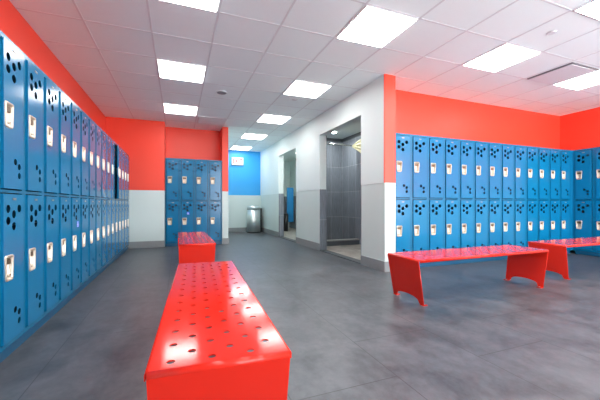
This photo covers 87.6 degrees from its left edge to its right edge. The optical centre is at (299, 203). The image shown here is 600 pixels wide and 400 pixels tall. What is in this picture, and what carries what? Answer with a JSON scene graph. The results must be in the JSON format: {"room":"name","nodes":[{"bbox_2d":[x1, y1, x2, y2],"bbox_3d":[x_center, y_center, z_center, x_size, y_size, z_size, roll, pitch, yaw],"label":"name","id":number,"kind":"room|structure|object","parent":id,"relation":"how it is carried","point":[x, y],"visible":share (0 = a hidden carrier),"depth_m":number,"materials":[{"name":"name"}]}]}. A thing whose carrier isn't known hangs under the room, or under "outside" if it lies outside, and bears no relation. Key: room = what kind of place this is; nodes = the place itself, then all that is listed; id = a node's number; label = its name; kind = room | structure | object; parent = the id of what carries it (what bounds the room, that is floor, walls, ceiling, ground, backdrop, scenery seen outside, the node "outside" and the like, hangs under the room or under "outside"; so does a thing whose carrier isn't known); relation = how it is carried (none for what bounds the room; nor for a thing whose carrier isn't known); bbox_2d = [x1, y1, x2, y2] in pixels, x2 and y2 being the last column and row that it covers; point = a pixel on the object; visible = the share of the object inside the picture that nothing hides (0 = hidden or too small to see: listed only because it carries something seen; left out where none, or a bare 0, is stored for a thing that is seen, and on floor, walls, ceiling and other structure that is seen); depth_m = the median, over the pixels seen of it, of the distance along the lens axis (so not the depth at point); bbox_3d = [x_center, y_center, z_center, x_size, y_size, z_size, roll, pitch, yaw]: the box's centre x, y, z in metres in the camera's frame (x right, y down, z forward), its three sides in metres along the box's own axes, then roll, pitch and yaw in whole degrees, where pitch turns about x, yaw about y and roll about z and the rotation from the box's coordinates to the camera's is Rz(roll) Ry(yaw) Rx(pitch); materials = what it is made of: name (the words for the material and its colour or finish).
{"room":"locker room","nodes":[
{"label":"locker room","id":0,"kind":"room"},
{"bbox_2d":[0,0,104,131],"bbox_3d":[-2.368,-0.430,2.109,0.100,2.740,9.250,0,0,-21],"label":"wall","id":1,"kind":"structure","parent":0,"point":[13,25],"depth_m":3.45,"materials":[{"name":"red paint"}]},
{"bbox_2d":[105,116,164,241],"bbox_3d":[-3.635,-0.430,6.901,1.218,2.740,0.600,0,0,-21],"label":"wall","id":2,"kind":"structure","parent":0,"point":[143,141],"depth_m":6.69,"materials":[{"name":"red paint"}]},
{"bbox_2d":[128,241,164,248],"bbox_3d":[-3.478,0.869,6.634,1.118,0.142,0.012,0,0,-21],"label":"baseboard","id":3,"kind":"structure","parent":2,"relation":"attached to","point":[141,244],"depth_m":6.70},
{"bbox_2d":[165,127,219,159],"bbox_3d":[-2.577,-0.430,7.561,1.234,2.740,0.100,0,0,-21],"label":"wall","id":4,"kind":"structure","parent":0,"point":[182,143],"depth_m":7.51,"materials":[{"name":"red paint"}]},
{"bbox_2d":[220,127,227,237],"bbox_3d":[-2.317,-0.430,8.783,0.138,2.740,3.150,0,0,-21],"label":"wall pier","id":5,"kind":"object","parent":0,"point":[224,130],"visible":0.47,"depth_m":7.32,"materials":[{"name":"red paint"}]},
{"bbox_2d":[222,238,228,243],"bbox_3d":[-2.309,0.869,8.780,0.150,0.142,3.162,0,0,-21],"label":"baseboard","id":6,"kind":"object","parent":5,"relation":"attached to","point":[224,240],"visible":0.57,"depth_m":7.30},
{"bbox_2d":[228,150,260,227],"bbox_3d":[-2.046,-0.430,10.633,1.710,2.740,0.100,0,0,-21],"label":"wall","id":7,"kind":"structure","parent":0,"point":[243,181],"depth_m":10.62,"materials":[{"name":"blue paint"}]},
{"bbox_2d":[231,157,242,165],"bbox_3d":[-2.104,-1.430,10.525,0.400,0.270,0.056,0,0,-21],"label":"exit sign","id":8,"kind":"object","parent":7,"relation":"attached to","point":[237,161],"visible":1,"depth_m":10.50,"materials":[{"name":"white plastic"}]},
{"bbox_2d":[228,227,246,231],"bbox_3d":[-2.096,0.869,10.553,1.536,0.142,0.012,0,0,-21],"label":"baseboard","id":9,"kind":"structure","parent":7,"relation":"attached to","point":[244,229],"depth_m":10.54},
{"bbox_2d":[0,228,599,399],"bbox_3d":[0.951,0.984,5.683,8.880,0.112,13.700,0,0,-21],"label":"floor","id":10,"kind":"structure","parent":0,"point":[479,335],"depth_m":2.33,"materials":[{"name":"plastic"}]},
{"bbox_2d":[0,30,23,352],"bbox_3d":[-1.974,-0.072,1.880,0.426,1.885,0.320,0,0,-21],"label":"locker","id":11,"kind":"object","parent":10,"relation":"on","point":[11,56],"visible":1,"depth_m":1.92,"materials":[{"name":"metal"}]},
{"bbox_2d":[24,53,42,332],"bbox_3d":[-2.091,-0.072,2.179,0.426,1.885,0.320,0,0,-21],"label":"locker","id":12,"kind":"object","parent":10,"relation":"on","point":[33,75],"visible":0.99,"depth_m":2.22,"materials":[{"name":"metal"}]},
{"bbox_2d":[43,72,57,316],"bbox_3d":[-2.208,-0.072,2.478,0.426,1.885,0.320,0,0,-21],"label":"locker","id":13,"kind":"object","parent":10,"relation":"on","point":[50,89],"visible":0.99,"depth_m":2.51,"materials":[{"name":"metal"}]},
{"bbox_2d":[0,246,127,362],"bbox_3d":[-2.742,0.905,3.821,0.386,0.068,5.782,0,0,-21],"label":"plinth","id":14,"kind":"object","parent":10,"relation":"on","point":[3,355],"visible":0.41,"depth_m":2.51,"materials":[{"name":"paint"}]},
{"bbox_2d":[58,87,69,303],"bbox_3d":[-2.325,-0.072,2.778,0.426,1.885,0.320,0,0,-21],"label":"locker","id":15,"kind":"object","parent":10,"relation":"on","point":[63,99],"visible":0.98,"depth_m":2.82,"materials":[{"name":"metal"}]},
{"bbox_2d":[70,99,79,293],"bbox_3d":[-2.441,-0.072,3.077,0.426,1.885,0.320,0,0,-21],"label":"locker","id":16,"kind":"object","parent":10,"relation":"on","point":[74,108],"visible":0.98,"depth_m":3.12,"materials":[{"name":"metal"}]},
{"bbox_2d":[80,108,87,285],"bbox_3d":[-2.558,-0.072,3.376,0.426,1.885,0.320,0,0,-21],"label":"locker","id":17,"kind":"object","parent":10,"relation":"on","point":[83,116],"visible":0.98,"depth_m":3.42,"materials":[{"name":"metal"}]},
{"bbox_2d":[88,116,94,278],"bbox_3d":[-2.674,-0.072,3.675,0.426,1.885,0.320,0,0,-21],"label":"locker","id":18,"kind":"object","parent":10,"relation":"on","point":[91,124],"visible":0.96,"depth_m":3.70,"materials":[{"name":"metal"}]},
{"bbox_2d":[95,123,100,272],"bbox_3d":[-2.791,-0.072,3.975,0.426,1.885,0.320,0,0,-21],"label":"locker","id":19,"kind":"object","parent":10,"relation":"on","point":[97,128],"visible":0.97,"depth_m":4.02,"materials":[{"name":"metal"}]},
{"bbox_2d":[101,129,105,267],"bbox_3d":[-2.908,-0.072,4.274,0.426,1.885,0.320,0,0,-21],"label":"locker","id":20,"kind":"object","parent":10,"relation":"on","point":[103,134],"visible":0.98,"depth_m":4.29,"materials":[{"name":"metal"}]},
{"bbox_2d":[106,134,110,263],"bbox_3d":[-3.024,-0.072,4.573,0.426,1.885,0.320,0,0,-21],"label":"locker","id":21,"kind":"object","parent":10,"relation":"on","point":[108,140],"visible":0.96,"depth_m":4.60,"materials":[{"name":"metal"}]},
{"bbox_2d":[110,138,114,260],"bbox_3d":[-3.141,-0.072,4.873,0.426,1.885,0.320,0,0,-21],"label":"locker","id":22,"kind":"object","parent":10,"relation":"on","point":[112,141],"visible":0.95,"depth_m":4.92,"materials":[{"name":"metal"}]},
{"bbox_2d":[114,142,118,256],"bbox_3d":[-3.240,-0.072,5.179,0.464,1.885,0.320,0,0,-21],"label":"locker","id":23,"kind":"object","parent":10,"relation":"on","point":[116,145],"visible":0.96,"depth_m":5.20,"materials":[{"name":"metal"}]},
{"bbox_2d":[118,146,121,253],"bbox_3d":[-3.374,-0.072,5.471,0.426,1.885,0.320,0,0,-21],"label":"locker","id":24,"kind":"object","parent":10,"relation":"on","point":[119,148],"visible":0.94,"depth_m":5.52,"materials":[{"name":"metal"}]},
{"bbox_2d":[121,149,123,251],"bbox_3d":[-3.491,-0.072,5.770,0.426,1.885,0.320,0,0,-21],"label":"locker","id":25,"kind":"object","parent":10,"relation":"on","point":[122,199],"visible":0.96,"depth_m":5.83,"materials":[{"name":"metal"}]},
{"bbox_2d":[124,152,126,248],"bbox_3d":[-3.608,-0.072,6.070,0.426,1.885,0.320,0,0,-21],"label":"locker","id":26,"kind":"object","parent":10,"relation":"on","point":[125,153],"visible":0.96,"depth_m":6.09,"materials":[{"name":"metal"}]},
{"bbox_2d":[127,154,128,245],"bbox_3d":[-3.724,-0.072,6.369,0.426,1.885,0.320,0,0,-21],"label":"locker","id":27,"kind":"object","parent":10,"relation":"on","point":[127,154],"visible":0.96,"depth_m":6.41,"materials":[{"name":"metal"}]},
{"bbox_2d":[165,158,179,243],"bbox_3d":[-2.886,-0.072,7.114,0.303,1.885,0.436,0,0,-21],"label":"locker","id":28,"kind":"object","parent":10,"relation":"on","point":[172,165],"visible":0.98,"depth_m":6.92,"materials":[{"name":"metal"}]},
{"bbox_2d":[180,159,194,231],"bbox_3d":[-2.603,-0.072,7.225,0.303,1.885,0.436,0,0,-21],"label":"locker","id":29,"kind":"object","parent":10,"relation":"on","point":[187,166],"visible":0.82,"depth_m":7.04,"materials":[{"name":"metal"}]},
{"bbox_2d":[165,241,221,246],"bbox_3d":[-2.466,0.905,7.292,1.218,0.068,0.400,0,0,-21],"label":"plinth","id":30,"kind":"object","parent":10,"relation":"on","point":[216,242],"visible":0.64,"depth_m":6.95,"materials":[{"name":"paint"}]},
{"bbox_2d":[178,232,215,263],"bbox_3d":[-1.647,0.725,4.864,0.466,0.430,1.845,0,0,-21],"label":"bench","id":31,"kind":"object","parent":10,"relation":"on","point":[194,247],"visible":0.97,"depth_m":4.06,"materials":[{"name":"red metal"}]},
{"bbox_2d":[195,159,208,235],"bbox_3d":[-2.319,-0.072,7.336,0.303,1.885,0.436,0,0,-21],"label":"locker","id":32,"kind":"object","parent":10,"relation":"on","point":[201,166],"visible":0.91,"depth_m":7.15,"materials":[{"name":"metal"}]},
{"bbox_2d":[209,160,221,241],"bbox_3d":[-2.035,-0.072,7.446,0.303,1.885,0.436,0,0,-21],"label":"locker","id":33,"kind":"object","parent":10,"relation":"on","point":[215,166],"visible":0.98,"depth_m":7.26,"materials":[{"name":"metal"}]},
{"bbox_2d":[144,261,291,399],"bbox_3d":[-0.538,0.725,1.882,0.466,0.430,1.845,0,0,-18],"label":"bench","id":34,"kind":"object","parent":10,"relation":"on","point":[235,373],"visible":1,"depth_m":1.13,"materials":[{"name":"red metal"}]},
{"bbox_2d":[247,206,261,232],"bbox_3d":[-1.528,0.504,10.427,0.495,0.872,0.460,0,0,-21],"label":"trash bin","id":35,"kind":"object","parent":10,"relation":"on","point":[254,213],"visible":0.98,"depth_m":10.23,"materials":[{"name":"metal"}]},
{"bbox_2d":[284,214,287,230],"bbox_3d":[-0.481,0.628,10.706,0.176,0.600,0.176,0,0,-21],"label":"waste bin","id":36,"kind":"object","parent":10,"relation":"on","point":[285,215],"visible":0.82,"depth_m":10.64,"materials":[{"name":"black plastic"}]},
{"bbox_2d":[287,188,292,230],"bbox_3d":[-0.345,0.178,10.936,0.240,1.500,0.030,0,0,-21],"label":"partition","id":37,"kind":"object","parent":10,"relation":"on","point":[289,190],"depth_m":10.91,"materials":[{"name":"metal"}]},
{"bbox_2d":[327,238,358,245],"bbox_3d":[0.846,0.865,7.054,1.056,0.125,0.146,0,0,-21],"label":"shower curb","id":38,"kind":"object","parent":10,"relation":"on","point":[333,242],"visible":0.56,"depth_m":7.04,"materials":[{"name":"tile"}]},
{"bbox_2d":[396,133,410,251],"bbox_3d":[1.408,-0.072,4.659,0.310,1.885,0.391,0,0,-21],"label":"locker","id":39,"kind":"object","parent":10,"relation":"on","point":[403,141],"visible":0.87,"depth_m":4.49,"materials":[{"name":"metal"}]},
{"bbox_2d":[411,134,427,262],"bbox_3d":[1.698,-0.072,4.772,0.310,1.885,0.391,0,0,-21],"label":"locker","id":40,"kind":"object","parent":10,"relation":"on","point":[419,143],"visible":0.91,"depth_m":4.60,"materials":[{"name":"metal"}]},
{"bbox_2d":[428,136,443,249],"bbox_3d":[1.988,-0.072,4.885,0.310,1.885,0.391,0,0,-21],"label":"locker","id":41,"kind":"object","parent":10,"relation":"on","point":[435,144],"visible":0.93,"depth_m":4.72,"materials":[{"name":"metal"}]},
{"bbox_2d":[444,138,458,248],"bbox_3d":[2.279,-0.072,4.998,0.310,1.885,0.391,0,0,-21],"label":"locker","id":42,"kind":"object","parent":10,"relation":"on","point":[451,145],"visible":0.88,"depth_m":4.82,"materials":[{"name":"metal"}]},
{"bbox_2d":[459,139,473,247],"bbox_3d":[2.569,-0.072,5.111,0.310,1.885,0.391,0,0,-21],"label":"locker","id":43,"kind":"object","parent":10,"relation":"on","point":[466,147],"visible":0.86,"depth_m":4.94,"materials":[{"name":"metal"}]},
{"bbox_2d":[388,245,548,305],"bbox_3d":[1.852,0.725,3.390,1.845,0.430,0.466,0,0,-22],"label":"bench","id":44,"kind":"object","parent":10,"relation":"on","point":[525,262],"visible":1,"depth_m":3.26,"materials":[{"name":"red metal"}]},
{"bbox_2d":[474,141,487,246],"bbox_3d":[2.859,-0.072,5.224,0.310,1.885,0.391,0,0,-21],"label":"locker","id":45,"kind":"object","parent":10,"relation":"on","point":[480,147],"visible":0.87,"depth_m":5.05,"materials":[{"name":"metal"}]},
{"bbox_2d":[419,250,568,266],"bbox_3d":[3.144,0.905,5.350,4.050,0.068,0.354,0,0,-21],"label":"plinth","id":46,"kind":"object","parent":10,"relation":"on","point":[429,264],"visible":0.24,"depth_m":4.94,"materials":[{"name":"paint"}]},
{"bbox_2d":[488,142,500,245],"bbox_3d":[3.149,-0.072,5.338,0.310,1.885,0.391,0,0,-21],"label":"locker","id":47,"kind":"object","parent":10,"relation":"on","point":[494,149],"visible":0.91,"depth_m":5.16,"materials":[{"name":"metal"}]},
{"bbox_2d":[501,143,513,244],"bbox_3d":[3.440,-0.072,5.451,0.310,1.885,0.391,0,0,-21],"label":"locker","id":48,"kind":"object","parent":10,"relation":"on","point":[507,150],"visible":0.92,"depth_m":5.28,"materials":[{"name":"metal"}]},
{"bbox_2d":[514,145,525,246],"bbox_3d":[3.730,-0.072,5.564,0.310,1.885,0.391,0,0,-21],"label":"locker","id":49,"kind":"object","parent":10,"relation":"on","point":[519,150],"visible":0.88,"depth_m":5.39,"materials":[{"name":"metal"}]},
{"bbox_2d":[526,146,537,246],"bbox_3d":[4.020,-0.072,5.677,0.310,1.885,0.391,0,0,-21],"label":"locker","id":50,"kind":"object","parent":10,"relation":"on","point":[531,152],"visible":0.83,"depth_m":5.50,"materials":[{"name":"metal"}]},
{"bbox_2d":[538,147,548,240],"bbox_3d":[4.310,-0.072,5.790,0.310,1.885,0.391,0,0,-21],"label":"locker","id":51,"kind":"object","parent":10,"relation":"on","point":[543,153],"visible":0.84,"depth_m":5.61,"materials":[{"name":"metal"}]},
{"bbox_2d":[549,148,559,239],"bbox_3d":[4.601,-0.072,5.903,0.310,1.885,0.391,0,0,-21],"label":"locker","id":52,"kind":"object","parent":10,"relation":"on","point":[554,154],"visible":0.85,"depth_m":5.72,"materials":[{"name":"metal"}]},
{"bbox_2d":[528,237,599,279],"bbox_3d":[4.056,0.725,4.401,1.845,0.430,0.466,0,0,-21],"label":"bench","id":53,"kind":"object","parent":10,"relation":"on","point":[557,262],"visible":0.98,"depth_m":4.03,"materials":[{"name":"red metal"}]},
{"bbox_2d":[560,149,569,249],"bbox_3d":[4.891,-0.072,6.016,0.310,1.885,0.391,0,0,-21],"label":"locker","id":54,"kind":"object","parent":10,"relation":"on","point":[564,154],"visible":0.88,"depth_m":5.84,"materials":[{"name":"metal"}]},
{"bbox_2d":[569,150,573,252],"bbox_3d":[5.137,-0.038,5.956,0.102,1.954,0.093,0,0,-21],"label":"filler panel","id":55,"kind":"object","parent":10,"relation":"on","point":[571,151],"visible":0.74,"depth_m":5.92,"materials":[{"name":"blue paint"}]},
{"bbox_2d":[574,148,593,251],"bbox_3d":[5.367,-0.072,5.827,0.326,1.885,0.311,0,0,-21],"label":"locker","id":56,"kind":"object","parent":10,"relation":"on","point":[583,158],"visible":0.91,"depth_m":5.77,"materials":[{"name":"metal"}]},
{"bbox_2d":[575,250,599,256],"bbox_3d":[5.498,0.905,5.535,0.294,0.068,0.920,0,0,-21],"label":"plinth","id":57,"kind":"object","parent":10,"relation":"on","point":[576,251],"visible":0.76,"depth_m":5.73,"materials":[{"name":"paint"}]},
{"bbox_2d":[594,147,599,252],"bbox_3d":[5.481,-0.072,5.536,0.326,1.885,0.311,0,0,-21],"label":"locker","id":58,"kind":"object","parent":10,"relation":"on","point":[596,149],"visible":1,"depth_m":5.59,"materials":[{"name":"metal"}]},
{"bbox_2d":[9,0,599,151],"bbox_3d":[0.951,-1.850,5.683,8.880,0.100,13.700,0,0,-21],"label":"ceiling","id":59,"kind":"structure","parent":0,"point":[326,17],"depth_m":3.72,"materials":[{"name":"tile"}]},
{"bbox_2d":[163,103,197,115],"bbox_3d":[-2.267,-1.790,5.953,0.584,0.017,0.584,0,0,-21],"label":"recessed light","id":60,"kind":"object","parent":59,"relation":"in","point":[168,108],"visible":1,"depth_m":5.90,"materials":[{"name":"white plastic"}]},
{"bbox_2d":[157,59,205,82],"bbox_3d":[-1.602,-1.790,4.248,0.584,0.017,0.584,0,0,-21],"label":"recessed light","id":61,"kind":"object","parent":59,"relation":"in","point":[168,69],"visible":1,"depth_m":4.21,"materials":[{"name":"white plastic"}]},
{"bbox_2d":[162,0,219,11],"bbox_3d":[-0.938,-1.790,2.543,0.584,0.017,0.584,0,0,-21],"label":"recessed light","id":62,"kind":"object","parent":59,"relation":"in","point":[210,5],"visible":1,"depth_m":2.78,"materials":[{"name":"white plastic"}]},
{"bbox_2d":[197,116,226,124],"bbox_3d":[-1.911,-1.794,6.763,0.580,0.009,0.580,0,0,-21],"label":"ceiling vent","id":63,"kind":"object","parent":59,"relation":"in","point":[201,119],"visible":1,"depth_m":6.71,"materials":[{"name":"white metal"}]},
{"bbox_2d":[216,90,226,94],"bbox_3d":[-1.258,-1.791,5.032,0.170,0.016,0.170,0,0,-21],"label":"ceiling speaker","id":64,"kind":"object","parent":59,"relation":"attached to","point":[222,92],"visible":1,"depth_m":5.01,"materials":[{"name":"metal"}]},
{"bbox_2d":[231,146,251,149],"bbox_3d":[-1.891,-1.790,10.028,0.584,0.017,0.584,0,0,-21],"label":"recessed light","id":65,"kind":"object","parent":59,"relation":"in","point":[233,147],"visible":1,"depth_m":9.91,"materials":[{"name":"white plastic"}]},
{"bbox_2d":[241,133,266,139],"bbox_3d":[-1.226,-1.790,8.323,0.584,0.017,0.584,0,0,-21],"label":"recessed light","id":66,"kind":"object","parent":59,"relation":"in","point":[246,135],"visible":1,"depth_m":8.26,"materials":[{"name":"white plastic"}]},
{"bbox_2d":[257,114,290,123],"bbox_3d":[-0.562,-1.790,6.618,0.584,0.017,0.584,0,0,-21],"label":"recessed light","id":67,"kind":"object","parent":59,"relation":"in","point":[267,118],"visible":1,"depth_m":6.57,"materials":[{"name":"white plastic"}]},
{"bbox_2d":[15,0,599,150],"bbox_3d":[1.151,-1.799,5.171,8.680,0.004,12.400,0,0,-21],"label":"grid","id":68,"kind":"object","parent":59,"relation":"attached to","point":[73,1],"visible":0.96,"depth_m":3.77,"materials":[{"name":"metal"}]},
{"bbox_2d":[283,80,331,97],"bbox_3d":[0.103,-1.790,4.913,0.584,0.017,0.584,0,0,-21],"label":"recessed light","id":69,"kind":"object","parent":59,"relation":"in","point":[297,88],"visible":1,"depth_m":4.87,"materials":[{"name":"white plastic"}]},
{"bbox_2d":[336,5,417,47],"bbox_3d":[0.767,-1.790,3.208,0.584,0.017,0.584,0,0,-21],"label":"recessed light","id":70,"kind":"object","parent":59,"relation":"in","point":[372,26],"visible":1,"depth_m":3.15,"materials":[{"name":"white plastic"}]},
{"bbox_2d":[462,43,540,71],"bbox_3d":[2.473,-1.790,3.872,0.584,0.017,0.584,0,0,-21],"label":"recessed light","id":71,"kind":"object","parent":59,"relation":"in","point":[505,55],"visible":1,"depth_m":3.81,"materials":[{"name":"white plastic"}]},
{"bbox_2d":[546,30,556,34],"bbox_3d":[2.638,-1.794,3.282,0.096,0.011,0.096,0,0,-21],"label":"sprinkler head","id":72,"kind":"object","parent":59,"relation":"attached to","point":[551,32],"visible":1,"depth_m":3.26},
{"bbox_2d":[527,62,598,84],"bbox_3d":[3.620,-1.786,4.330,0.570,0.025,0.560,0,0,-21],"label":"ceiling vent","id":73,"kind":"object","parent":59,"relation":"in","point":[572,70],"visible":1,"depth_m":4.26,"materials":[{"name":"white metal"}]},
{"bbox_2d":[555,69,599,89],"bbox_3d":[4.178,-1.790,4.537,0.584,0.017,0.584,0,0,-21],"label":"recessed light","id":74,"kind":"object","parent":59,"relation":"in","point":[591,79],"visible":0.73,"depth_m":4.59,"materials":[{"name":"white plastic"}]},
{"bbox_2d":[574,0,599,20],"bbox_3d":[2.916,-1.790,2.736,0.584,0.017,0.584,0,0,-21],"label":"recessed light","id":75,"kind":"object","parent":59,"relation":"in","point":[591,9],"visible":1,"depth_m":2.88,"materials":[{"name":"white plastic"}]},
{"bbox_2d":[260,75,383,260],"bbox_3d":[-0.234,-0.430,8.133,0.150,2.740,8.075,0,0,-21],"label":"wall","id":76,"kind":"structure","parent":0,"point":[366,104],"depth_m":6.32,"materials":[{"name":"white paint"}]},
{"bbox_2d":[279,189,325,249],"bbox_3d":[0.243,0.323,6.912,0.146,1.235,4.296,0,0,-21],"label":"tile","id":77,"kind":"structure","parent":76,"relation":"attached to","point":[322,191],"depth_m":6.34,"materials":[{"name":"grey tile"}]},
{"bbox_2d":[280,237,360,263],"bbox_3d":[0.241,0.934,6.912,0.150,0.012,4.296,0,0,-21],"label":"trim","id":78,"kind":"structure","parent":76,"relation":"attached to","point":[286,238],"depth_m":5.75,"materials":[{"name":"stone"}]},
{"bbox_2d":[262,228,385,271],"bbox_3d":[-0.097,0.869,7.572,0.015,0.142,6.995,0,0,-21],"label":"baseboard","id":79,"kind":"structure","parent":76,"relation":"attached to","point":[376,264],"depth_m":4.86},
{"bbox_2d":[284,135,360,249],"bbox_3d":[0.390,-0.350,8.652,1.390,2.580,7.560,0,0,-21],"label":"wall","id":80,"kind":"structure","parent":0,"point":[343,163],"depth_m":7.81,"materials":[{"name":"grey tile"}]},
{"bbox_2d":[327,143,351,145],"bbox_3d":[0.834,-1.345,7.087,1.056,0.070,0.070,0,0,-21],"label":"curtain rod","id":81,"kind":"object","parent":80,"relation":"attached to","point":[327,143],"visible":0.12,"depth_m":7.10,"materials":[{"name":"metal"}]},
{"bbox_2d":[352,139,360,152],"bbox_3d":[1.400,-0.995,6.661,0.069,0.853,1.184,0,0,-20],"label":"shower curtain","id":82,"kind":"object","parent":81,"relation":"hanging from","point":[357,145],"visible":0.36,"depth_m":6.96,"materials":[{"name":"fabric"}]},
{"bbox_2d":[327,132,360,141],"bbox_3d":[1.081,-1.605,6.437,1.070,0.070,2.790,0,0,-21],"label":"trim","id":83,"kind":"structure","parent":80,"relation":"attached to","point":[359,133],"depth_m":7.76,"materials":[{"name":"stone"}]},
{"bbox_2d":[284,120,360,161],"bbox_3d":[0.390,-1.665,8.652,1.390,0.050,7.560,0,0,-21],"label":"ceiling","id":84,"kind":"structure","parent":0,"point":[354,128],"depth_m":7.28,"materials":[{"name":"white paint"}]},
{"bbox_2d":[384,74,395,261],"bbox_3d":[1.158,-0.430,4.608,0.185,2.740,0.535,0,0,-21],"label":"wall column","id":85,"kind":"structure","parent":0,"point":[389,80],"depth_m":4.35,"materials":[{"name":"red paint"}]},
{"bbox_2d":[386,261,389,271],"bbox_3d":[1.261,0.869,4.354,0.178,0.142,0.012,0,0,-21],"label":"baseboard","id":86,"kind":"structure","parent":85,"relation":"attached to","point":[387,263],"depth_m":4.33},
{"bbox_2d":[396,90,559,148],"bbox_3d":[3.283,-0.430,5.669,4.545,2.740,0.100,0,0,-21],"label":"wall","id":87,"kind":"structure","parent":0,"point":[416,113],"depth_m":5.52,"materials":[{"name":"red paint"}]},
{"bbox_2d":[560,107,599,251],"bbox_3d":[6.432,-0.430,3.709,0.100,2.740,5.840,0,0,-21],"label":"wall","id":88,"kind":"structure","parent":0,"point":[578,130],"depth_m":6.08,"materials":[{"name":"red paint"}]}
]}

